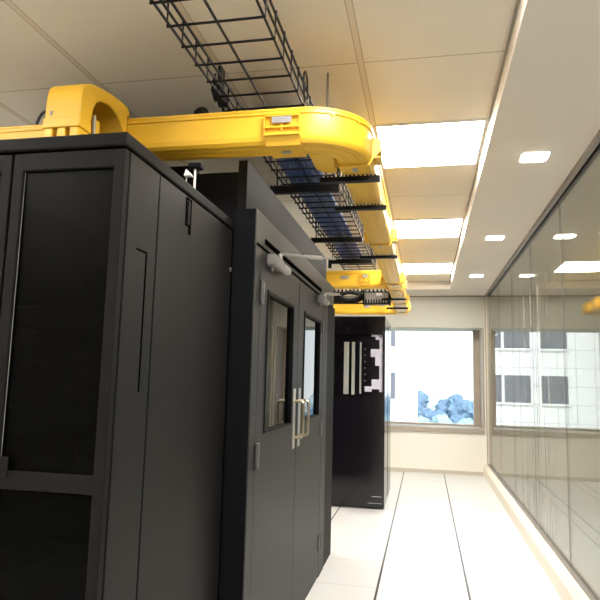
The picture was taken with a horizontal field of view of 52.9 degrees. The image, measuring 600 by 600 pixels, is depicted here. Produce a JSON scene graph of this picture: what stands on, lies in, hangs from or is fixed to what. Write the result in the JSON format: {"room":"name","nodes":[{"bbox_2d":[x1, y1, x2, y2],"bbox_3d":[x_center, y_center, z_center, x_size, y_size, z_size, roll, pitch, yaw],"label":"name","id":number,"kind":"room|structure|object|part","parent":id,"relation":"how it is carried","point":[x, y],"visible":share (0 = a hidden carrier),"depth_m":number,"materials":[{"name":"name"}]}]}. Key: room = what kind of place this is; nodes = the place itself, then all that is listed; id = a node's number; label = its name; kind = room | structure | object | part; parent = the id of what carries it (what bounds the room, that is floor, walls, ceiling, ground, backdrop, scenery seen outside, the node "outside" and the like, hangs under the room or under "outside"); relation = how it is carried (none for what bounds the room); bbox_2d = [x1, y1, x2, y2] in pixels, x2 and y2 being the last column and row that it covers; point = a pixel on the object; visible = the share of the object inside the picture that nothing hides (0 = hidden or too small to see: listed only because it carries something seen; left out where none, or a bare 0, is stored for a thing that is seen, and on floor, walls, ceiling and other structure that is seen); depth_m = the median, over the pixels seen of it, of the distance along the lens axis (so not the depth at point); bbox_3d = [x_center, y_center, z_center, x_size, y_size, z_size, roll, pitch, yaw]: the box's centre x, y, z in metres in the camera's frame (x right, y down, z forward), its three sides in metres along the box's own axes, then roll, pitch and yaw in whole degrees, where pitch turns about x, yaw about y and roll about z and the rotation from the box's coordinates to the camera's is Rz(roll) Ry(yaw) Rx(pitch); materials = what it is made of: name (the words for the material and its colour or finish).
{"room":"server room","nodes":[
{"label":"server room","id":0,"kind":"room"},
{"bbox_2d":[0,0,516,281],"bbox_3d":[-1.202,-1.149,3.649,4.572,0.120,12.300,0,-8,12],"label":"ceiling","id":1,"kind":"structure","parent":0,"point":[385,61],"depth_m":2.95,"materials":[{"name":"tile"}]},
{"bbox_2d":[270,164,338,194],"bbox_3d":[0.035,-0.839,3.949,0.463,0.355,0.040,0,-8,12],"label":"hanger","id":2,"kind":"object","parent":1,"relation":"hanging from","point":[316,188],"visible":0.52,"depth_m":3.92,"materials":[{"name":"black metal"}]},
{"bbox_2d":[149,0,313,111],"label":"wire basket","id":3,"kind":"object","parent":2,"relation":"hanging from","point":[197,42],"depth_m":2.42,"materials":[{"name":"black metal"}]},
{"bbox_2d":[193,65,230,113],"bbox_3d":[-0.391,-0.979,2.913,0.169,0.187,0.340,5,-8,-26],"label":"clamp","id":4,"kind":"object","parent":3,"relation":"attached to","point":[200,110],"visible":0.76,"depth_m":2.81,"materials":[{"name":"black metal"}]},
{"bbox_2d":[302,70,308,101],"bbox_3d":[0.026,-1.003,2.829,0.010,0.149,0.109,0,-8,12],"label":"cable loop","id":5,"kind":"object","parent":3,"relation":"hanging from","point":[305,71],"visible":1,"depth_m":2.81,"materials":[{"name":"black"}]},
{"bbox_2d":[262,156,375,269],"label":"wire basket","id":6,"kind":"object","parent":2,"relation":"hanging from","point":[266,161],"depth_m":4.66,"materials":[{"name":"black metal"}]},
{"bbox_2d":[276,158,344,258],"bbox_3d":[0.139,-0.660,4.879,0.023,0.023,3.915,0,-8,12],"label":"cable","id":7,"kind":"object","parent":6,"relation":"in","point":[277,159],"visible":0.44,"depth_m":4.44,"materials":[{"name":"blue plastic"}]},
{"bbox_2d":[279,158,346,258],"bbox_3d":[0.161,-0.660,4.875,0.023,0.023,3.915,0,-8,12],"label":"cable","id":8,"kind":"object","parent":6,"relation":"in","point":[284,163],"visible":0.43,"depth_m":4.44,"materials":[{"name":"blue plastic"}]},
{"bbox_2d":[284,158,348,258],"bbox_3d":[0.184,-0.660,4.870,0.023,0.023,3.915,0,-8,12],"label":"cable","id":9,"kind":"object","parent":6,"relation":"in","point":[288,163],"visible":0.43,"depth_m":4.44,"materials":[{"name":"blue plastic"}]},
{"bbox_2d":[287,158,350,258],"bbox_3d":[0.206,-0.660,4.865,0.023,0.023,3.915,0,-8,12],"label":"cable","id":10,"kind":"object","parent":6,"relation":"in","point":[291,163],"visible":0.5,"depth_m":4.43,"materials":[{"name":"blue plastic"}]},
{"bbox_2d":[291,157,352,258],"bbox_3d":[0.228,-0.660,4.861,0.023,0.023,3.915,0,-8,12],"label":"cable","id":11,"kind":"object","parent":6,"relation":"in","point":[292,158],"visible":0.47,"depth_m":4.36,"materials":[{"name":"blue plastic"}]},
{"bbox_2d":[296,157,354,258],"bbox_3d":[0.251,-0.660,4.856,0.023,0.023,3.915,0,-8,12],"label":"cable","id":12,"kind":"object","parent":6,"relation":"in","point":[296,157],"visible":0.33,"depth_m":4.36,"materials":[{"name":"blue plastic"}]},
{"bbox_2d":[298,157,356,258],"bbox_3d":[0.273,-0.660,4.851,0.023,0.023,3.915,0,-8,12],"label":"cable","id":13,"kind":"object","parent":6,"relation":"in","point":[302,162],"visible":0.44,"depth_m":4.43,"materials":[{"name":"blue plastic"}]},
{"bbox_2d":[302,157,359,258],"bbox_3d":[0.295,-0.660,4.847,0.023,0.023,3.915,0,-8,12],"label":"cable","id":14,"kind":"object","parent":6,"relation":"in","point":[306,162],"visible":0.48,"depth_m":4.45,"materials":[{"name":"blue plastic"}]},
{"bbox_2d":[306,154,359,257],"bbox_3d":[0.318,-0.660,4.842,0.023,0.023,3.915,0,-8,12],"label":"cable","id":15,"kind":"object","parent":6,"relation":"in","point":[308,156],"visible":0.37,"depth_m":4.36,"materials":[{"name":"blue plastic"}]},
{"bbox_2d":[316,169,361,255],"bbox_3d":[0.340,-0.660,4.838,0.023,0.023,3.915,0,-8,12],"label":"cable","id":16,"kind":"object","parent":6,"relation":"in","point":[318,171],"visible":0.32,"depth_m":4.83,"materials":[{"name":"blue plastic"}]},
{"bbox_2d":[311,221,362,243],"bbox_3d":[0.330,-0.645,5.376,0.463,0.355,0.040,0,-8,12],"label":"hanger","id":17,"kind":"object","parent":1,"relation":"hanging from","point":[340,239],"visible":0.76,"depth_m":5.34,"materials":[{"name":"black metal"}]},
{"bbox_2d":[319,73,379,184],"bbox_3d":[0.248,-0.854,2.959,0.292,0.571,0.040,0,-8,12],"label":"bracket","id":18,"kind":"object","parent":1,"relation":"hanging from","point":[370,178],"visible":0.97,"depth_m":2.92,"materials":[{"name":"black metal"}]},
{"bbox_3d":[0.133,-0.865,2.984,0.011,0.548,0.011,-4,-9,34],"label":"hanger rod","id":19,"kind":"part","parent":18,"relation":"part of","materials":[{"name":"grey metal"}]},
{"bbox_2d":[328,254,371,267],"bbox_3d":[0.531,-0.514,6.347,0.463,0.355,0.040,0,-8,12],"label":"hanger","id":20,"kind":"object","parent":1,"relation":"hanging from","point":[354,261],"visible":0.77,"depth_m":6.32,"materials":[{"name":"black metal"}]},
{"bbox_2d":[334,170,386,211],"bbox_3d":[0.349,-0.790,3.445,0.292,0.567,0.040,0,-8,12],"label":"bracket","id":21,"kind":"object","parent":1,"relation":"hanging from","point":[367,207],"visible":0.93,"depth_m":3.40,"materials":[{"name":"black metal"}]},
{"bbox_3d":[0.234,-0.799,3.470,0.011,0.548,0.011,3,-8,-11],"label":"hanger rod","id":22,"kind":"part","parent":21,"relation":"part of","materials":[{"name":"grey metal"}]},
{"bbox_2d":[334,289,390,305],"bbox_3d":[0.707,-0.225,7.662,0.885,0.580,0.220,0,-8,12],"label":"wire basket","id":23,"kind":"object","parent":1,"relation":"hanging from","point":[373,297],"depth_m":7.60,"materials":[{"name":"metal"}]},
{"bbox_3d":[0.639,-0.043,7.638,0.350,0.164,0.152,0,-8,12],"label":"cable coil","id":24,"kind":"part","parent":23,"relation":"part of","materials":[{"name":"black plastic"}]},
{"bbox_3d":[0.969,-0.019,7.569,0.305,0.158,0.160,0,-8,12],"label":"tray plate","id":25,"kind":"part","parent":23,"relation":"part of","materials":[{"name":"grey metal"}]},
{"bbox_2d":[360,227,396,258],"bbox_3d":[0.626,-0.608,4.784,0.292,0.567,0.040,0,-8,12],"label":"bracket","id":26,"kind":"object","parent":1,"relation":"hanging from","point":[384,256],"visible":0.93,"depth_m":4.74,"materials":[{"name":"black metal"}]},
{"bbox_2d":[335,132,410,314],"bbox_3d":[0.905,-0.271,5.944,0.250,0.169,6.528,0,-8,12],"label":"duct","id":27,"kind":"object","parent":26,"relation":"on","point":[380,234],"visible":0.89,"depth_m":3.91,"materials":[{"name":"yellow plastic"}]},
{"bbox_2d":[301,106,373,172],"bbox_3d":[0.182,-0.716,2.713,0.282,0.156,0.417,0,-8,12],"label":"duct elbow","id":28,"kind":"object","parent":27,"relation":"attached to","point":[327,134],"visible":1,"depth_m":2.58,"materials":[{"name":"yellow plastic"}]},
{"bbox_2d":[0,107,306,160],"bbox_3d":[-1.492,-0.723,2.937,3.091,0.169,0.222,0,-8,12],"label":"duct","id":29,"kind":"object","parent":28,"relation":"attached to","point":[276,133],"visible":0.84,"depth_m":2.64,"materials":[{"name":"yellow plastic"}]},
{"bbox_2d":[35,110,45,124],"bbox_3d":[-1.227,-0.865,2.915,0.124,0.118,0.014,0,-8,12],"label":"cable loop","id":30,"kind":"object","parent":29,"relation":"on","point":[42,113],"visible":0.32,"depth_m":2.92,"materials":[{"name":"black"}]},
{"bbox_2d":[42,84,129,136],"bbox_3d":[-0.883,-0.731,2.539,0.169,0.321,0.394,0,-8,12],"label":"downspout","id":31,"kind":"object","parent":29,"relation":"attached to","point":[78,109],"visible":0.6,"depth_m":2.37,"materials":[{"name":"yellow plastic"}]},
{"bbox_2d":[326,270,385,289],"bbox_3d":[0.146,-0.209,6.667,1.588,0.197,0.207,0,-8,12],"label":"duct","id":32,"kind":"object","parent":27,"relation":"attached to","point":[366,279],"visible":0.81,"depth_m":6.50,"materials":[{"name":"yellow plastic"}]},
{"bbox_2d":[333,302,396,314],"bbox_3d":[0.668,0.133,9.191,1.588,0.197,0.207,0,-8,12],"label":"duct","id":33,"kind":"object","parent":27,"relation":"attached to","point":[353,309],"visible":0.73,"depth_m":9.07,"materials":[{"name":"yellow plastic"}]},
{"bbox_2d":[382,290,406,299],"bbox_3d":[1.130,-0.278,7.221,0.292,0.567,0.040,0,-8,12],"label":"bracket","id":34,"kind":"object","parent":1,"relation":"hanging from","point":[384,298],"visible":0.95,"depth_m":7.17,"materials":[{"name":"black metal"}]},
{"bbox_2d":[386,305,408,308],"bbox_3d":[1.311,-0.160,8.095,0.292,0.567,0.040,0,-8,12],"label":"bracket","id":35,"kind":"object","parent":1,"relation":"hanging from","point":[388,307],"visible":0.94,"depth_m":8.04,"materials":[{"name":"black metal"}]},
{"bbox_2d":[402,263,452,273],"bbox_3d":[1.711,-0.424,8.128,0.640,0.014,0.726,0,-8,12],"label":"recessed light","id":36,"kind":"object","parent":1,"relation":"in","point":[408,268],"visible":0.9,"depth_m":8.10,"materials":[{"name":"white plastic"}]},
{"bbox_2d":[393,218,462,238],"bbox_3d":[1.274,-0.711,6.014,0.640,0.014,0.726,0,-8,12],"label":"recessed light","id":37,"kind":"object","parent":1,"relation":"in","point":[431,227],"visible":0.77,"depth_m":5.96,"materials":[{"name":"white plastic"}]},
{"bbox_2d":[375,118,485,168],"bbox_3d":[0.837,-0.997,3.902,0.640,0.014,0.726,0,-8,12],"label":"recessed light","id":38,"kind":"object","parent":1,"relation":"in","point":[448,142],"visible":0.93,"depth_m":3.84,"materials":[{"name":"white plastic"}]},
{"bbox_2d":[335,297,484,331],"bbox_3d":[1.313,0.243,10.428,3.550,0.522,0.762,0,-8,12],"label":"wall","id":39,"kind":"structure","parent":0,"point":[449,314],"depth_m":9.85,"materials":[{"name":"beige paint"}]},
{"bbox_2d":[305,471,599,599],"bbox_3d":[0.279,1.941,3.310,7.600,0.120,13.050,0,-8,12],"label":"floor","id":40,"kind":"structure","parent":0,"point":[435,536],"depth_m":5.42,"materials":[{"name":"white tile"}]},
{"bbox_2d":[0,132,232,599],"bbox_3d":[-0.813,0.628,2.232,0.769,2.150,1.044,0,-8,12],"label":"rack","id":41,"kind":"object","parent":40,"relation":"on","point":[115,270],"visible":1,"depth_m":1.82,"materials":[{"name":"black metal"}]},
{"bbox_3d":[-0.859,0.480,1.739,0.036,0.058,0.007,0,-8,12],"label":"lock plate","id":42,"kind":"part","parent":41,"relation":"part of","materials":[{"name":"black metal"}]},
{"bbox_3d":[-1.099,0.572,1.794,0.374,2.064,0.028,0,-8,12],"label":"door","id":43,"kind":"part","parent":41,"relation":"part of","materials":[{"name":"black metal"}]},
{"bbox_3d":[-0.737,1.028,1.659,0.308,0.978,0.004,0,-8,12],"label":"pane","id":44,"kind":"part","parent":41,"relation":"part of","materials":[{"name":"clear glass"}]},
{"bbox_3d":[-0.712,0.049,1.787,0.308,0.903,0.004,0,-8,12],"label":"pane","id":45,"kind":"part","parent":41,"relation":"part of","materials":[{"name":"clear glass"}]},
{"bbox_3d":[-0.726,0.572,1.717,0.374,2.064,0.028,0,-8,12],"label":"door","id":46,"kind":"part","parent":41,"relation":"part of","materials":[{"name":"black metal"}]},
{"bbox_3d":[-0.526,0.590,1.797,0.020,2.069,0.203,0,-8,12],"label":"corner panel","id":47,"kind":"part","parent":41,"relation":"part of","materials":[{"name":"black metal"}]},
{"bbox_3d":[-0.426,0.655,2.282,0.020,2.069,0.779,0,-8,12],"label":"panel","id":48,"kind":"part","parent":41,"relation":"part of","materials":[{"name":"black metal"}]},
{"bbox_2d":[184,162,204,188],"bbox_3d":[-0.427,-0.485,2.420,0.074,0.125,0.050,0,-8,12],"label":"bracket","id":49,"kind":"object","parent":41,"relation":"on","point":[197,166],"visible":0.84,"depth_m":2.41,"materials":[{"name":"silver metal"}]},
{"bbox_3d":[-0.422,-0.475,2.418,0.010,0.105,0.010,0,-8,12],"label":"post","id":50,"kind":"part","parent":49,"relation":"part of","materials":[{"name":"silver metal"}]},
{"bbox_2d":[170,160,334,599],"bbox_3d":[-0.719,0.717,4.061,1.546,2.452,2.555,0,-8,12],"label":"enclosure","id":51,"kind":"object","parent":40,"relation":"on","point":[261,221],"visible":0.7,"depth_m":2.79,"materials":[{"name":"black paint"}]},
{"bbox_3d":[-1.018,0.560,2.890,1.434,2.445,0.030,0,-8,12],"label":"panel","id":52,"kind":"part","parent":51,"relation":"part of","materials":[{"name":"black paint"}]},
{"bbox_3d":[-0.034,-0.388,4.005,0.045,0.242,2.380,0,-8,12],"label":"header panel","id":53,"kind":"part","parent":51,"relation":"part of","materials":[{"name":"black paint"}]},
{"bbox_3d":[0.025,-0.183,3.975,0.040,0.169,2.441,0,-8,12],"label":"rail","id":54,"kind":"part","parent":51,"relation":"part of","materials":[{"name":"grey metal"}]},
{"bbox_2d":[250,250,334,599],"bbox_3d":[0.007,0.800,3.156,0.333,2.066,0.909,0,-8,12],"label":"glazed door","id":55,"kind":"structure","parent":51,"relation":"attached to","point":[276,400],"depth_m":3.16,"materials":[{"name":"black paint"}]},
{"bbox_3d":[-0.036,0.702,3.572,0.003,0.350,0.060,0,-8,12],"label":"pull plate","id":56,"kind":"part","parent":55,"relation":"part of","materials":[{"name":"silver metal"}]},
{"bbox_3d":[-0.005,0.706,3.565,0.066,0.229,0.017,0,-8,12],"label":"pull handle","id":57,"kind":"part","parent":55,"relation":"part of","materials":[{"name":"silver metal"}]},
{"bbox_3d":[0.041,-0.227,3.173,0.306,0.023,0.027,4,-8,-18],"label":"closer arm","id":58,"kind":"part","parent":55,"relation":"part of","materials":[{"name":"grey metal"}]},
{"bbox_2d":[292,281,340,599],"bbox_3d":[0.118,0.921,4.064,0.183,2.066,0.913,0,-8,12],"label":"glazed door","id":59,"kind":"structure","parent":51,"relation":"attached to","point":[311,327],"depth_m":4.04,"materials":[{"name":"black paint"}]},
{"bbox_3d":[-0.006,0.722,3.720,0.003,0.350,0.060,0,-8,12],"label":"pull plate","id":60,"kind":"part","parent":59,"relation":"part of","materials":[{"name":"silver metal"}]},
{"bbox_3d":[0.026,0.726,3.713,0.066,0.229,0.017,0,-8,12],"label":"pull handle","id":61,"kind":"part","parent":59,"relation":"part of","materials":[{"name":"silver metal"}]},
{"bbox_3d":[0.245,-0.043,4.549,0.151,0.023,0.030,6,-9,-33],"label":"closer arm","id":62,"kind":"part","parent":59,"relation":"part of","materials":[{"name":"grey metal"}]},
{"bbox_3d":[0.201,1.060,4.929,0.075,2.041,0.410,0,-8,12],"label":"post","id":63,"kind":"part","parent":51,"relation":"part of","materials":[{"name":"black paint"}]},
{"bbox_2d":[331,316,390,508],"bbox_3d":[0.781,1.348,7.525,0.633,2.170,1.246,0,-8,12],"label":"rack","id":64,"kind":"object","parent":40,"relation":"on","point":[362,344],"visible":0.98,"depth_m":6.94,"materials":[{"name":"black metal"}]},
{"bbox_3d":[0.787,1.028,6.963,0.080,0.060,0.014,0,-8,12],"label":"pale panel","id":65,"kind":"part","parent":64,"relation":"part of","materials":[{"name":"grey plastic"}]},
{"bbox_3d":[0.871,0.973,6.954,0.088,0.110,0.014,0,-8,12],"label":"pale panel","id":66,"kind":"part","parent":64,"relation":"part of","materials":[{"name":"grey plastic"}]},
{"bbox_3d":[0.874,0.617,7.001,0.100,0.090,0.014,0,-8,12],"label":"pale panel","id":67,"kind":"part","parent":64,"relation":"part of","materials":[{"name":"grey plastic"}]},
{"bbox_3d":[0.897,0.711,6.984,0.048,0.100,0.014,0,-8,12],"label":"pale panel","id":68,"kind":"part","parent":64,"relation":"part of","materials":[{"name":"grey plastic"}]},
{"bbox_3d":[0.938,0.731,6.972,0.037,0.658,0.014,0,-8,12],"label":"pale panel","id":69,"kind":"part","parent":64,"relation":"part of","materials":[{"name":"grey"}]},
{"bbox_2d":[334,0,599,295],"bbox_3d":[0.354,-1.042,3.699,7.600,0.240,13.050,0,-8,12],"label":"ceiling","id":70,"kind":"structure","parent":0,"point":[548,96],"depth_m":3.90,"materials":[{"name":"white paint"}]},
{"bbox_2d":[449,0,519,282],"bbox_3d":[1.031,-1.083,3.179,0.008,0.020,12.300,0,-8,12],"label":"trim","id":71,"kind":"structure","parent":70,"relation":"attached to","point":[518,1],"depth_m":3.23,"materials":[{"name":"grey metal"}]},
{"bbox_2d":[485,235,504,239],"bbox_3d":[1.886,-0.601,5.831,0.172,0.008,0.172,0,-8,12],"label":"recessed light","id":72,"kind":"object","parent":70,"relation":"in","point":[491,237],"visible":1,"depth_m":5.80,"materials":[{"name":"white plastic"}]},
{"bbox_2d":[518,151,550,162],"bbox_3d":[1.452,-0.885,3.734,0.172,0.008,0.172,0,-8,12],"label":"recessed light","id":73,"kind":"object","parent":70,"relation":"in","point":[535,156],"visible":1,"depth_m":3.72,"materials":[{"name":"white plastic"}]},
{"bbox_2d":[390,295,599,481],"bbox_3d":[1.701,1.387,10.199,7.600,2.830,0.750,0,-8,12],"label":"wall","id":74,"kind":"structure","parent":0,"point":[408,449],"depth_m":9.38,"materials":[{"name":"beige paint"}]},
{"bbox_2d":[343,296,484,296],"bbox_3d":[0.458,-0.057,10.249,5.150,0.016,0.008,0,-8,12],"label":"trim","id":75,"kind":"structure","parent":74,"relation":"attached to","point":[343,296],"depth_m":9.87,"materials":[{"name":"grey metal"}]},
{"bbox_2d":[390,467,483,475],"bbox_3d":[0.363,2.714,9.904,5.093,0.055,0.012,0,-8,12],"label":"baseboard","id":76,"kind":"structure","parent":74,"relation":"attached to","point":[391,468],"depth_m":9.53,"materials":[{"name":"beige"}]},
{"bbox_2d":[391,328,484,433],"bbox_3d":[2.050,1.323,10.095,1.925,1.668,0.730,0,-8,12],"label":"window","id":77,"kind":"structure","parent":74,"relation":"in","point":[478,426],"depth_m":9.97,"materials":[{"name":"beige metal"}]},
{"bbox_3d":[2.010,2.099,9.895,1.925,0.075,0.530,0,-8,12],"label":"sill","id":78,"kind":"part","parent":77,"relation":"part of","materials":[{"name":"beige metal"}]},
{"bbox_2d":[484,130,599,599],"bbox_3d":[1.656,0.477,3.224,0.142,2.830,13.050,0,-8,12],"label":"wall","id":79,"kind":"structure","parent":0,"point":[507,468],"depth_m":6.32,"materials":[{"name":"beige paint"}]},
{"bbox_3d":[2.981,1.243,9.526,0.080,2.655,0.080,0,-8,12],"label":"post","id":80,"kind":"part","parent":79,"relation":"part of","materials":[{"name":"beige paint"}]},
{"bbox_3d":[2.825,1.146,8.797,0.012,2.622,1.409,0,-8,12],"label":"glass panel","id":81,"kind":"part","parent":79,"relation":"part of","materials":[{"name":"clear glass"}]},
{"bbox_3d":[2.553,0.967,7.479,0.012,2.622,1.294,0,-8,12],"label":"glass panel","id":82,"kind":"part","parent":79,"relation":"part of","materials":[{"name":"clear glass"}]},
{"bbox_3d":[2.292,0.796,6.217,0.012,2.622,1.294,0,-8,12],"label":"glass panel","id":83,"kind":"part","parent":79,"relation":"part of","materials":[{"name":"clear glass"}]},
{"label":"outside","id":84,"kind":"structure","parent":0,"visible":0},
{"bbox_3d":[33.098,39.345,159.852,320.000,0.200,306.000,0,-8,12],"label":"ground","id":85,"kind":"structure","parent":84,"visible":0},
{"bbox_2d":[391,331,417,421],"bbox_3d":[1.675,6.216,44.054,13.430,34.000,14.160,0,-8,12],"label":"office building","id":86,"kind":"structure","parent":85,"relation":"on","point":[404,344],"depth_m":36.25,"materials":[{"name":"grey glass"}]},
{"bbox_2d":[418,390,434,418],"bbox_3d":[14.080,19.130,72.688,6.321,16.412,6.887,0,-8,12],"label":"tree","id":87,"kind":"object","parent":85,"relation":"on","point":[423,399],"visible":0.1,"depth_m":71.29,"materials":[{"name":"blue plant"}]},
{"bbox_2d":[425,389,444,409],"bbox_3d":[23.298,22.904,99.207,9.685,16.240,9.158,0,-8,12],"label":"tree","id":88,"kind":"object","parent":85,"relation":"on","point":[434,396],"visible":0.15,"depth_m":99.21,"materials":[{"name":"white plant"}]},
{"bbox_2d":[418,414,451,422],"bbox_3d":[12.522,18.003,56.767,4.848,14.455,5.268,0,-8,12],"label":"tree","id":89,"kind":"object","parent":85,"relation":"on","point":[444,418],"visible":0.05,"depth_m":56.95,"materials":[{"name":"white plant"}]},
{"bbox_2d":[430,394,472,422],"bbox_3d":[17.528,18.738,67.954,5.958,16.138,6.306,0,-8,12],"label":"tree","id":90,"kind":"object","parent":85,"relation":"on","point":[455,407],"visible":0.38,"depth_m":67.91,"materials":[{"name":"blue plant"}]},
{"bbox_2d":[457,418,472,423],"bbox_3d":[16.446,17.974,54.899,5.027,14.226,5.234,0,-8,12],"label":"tree","id":91,"kind":"object","parent":85,"relation":"on","point":[468,420],"visible":0.02,"depth_m":55.08,"materials":[{"name":"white plant"}]}
]}

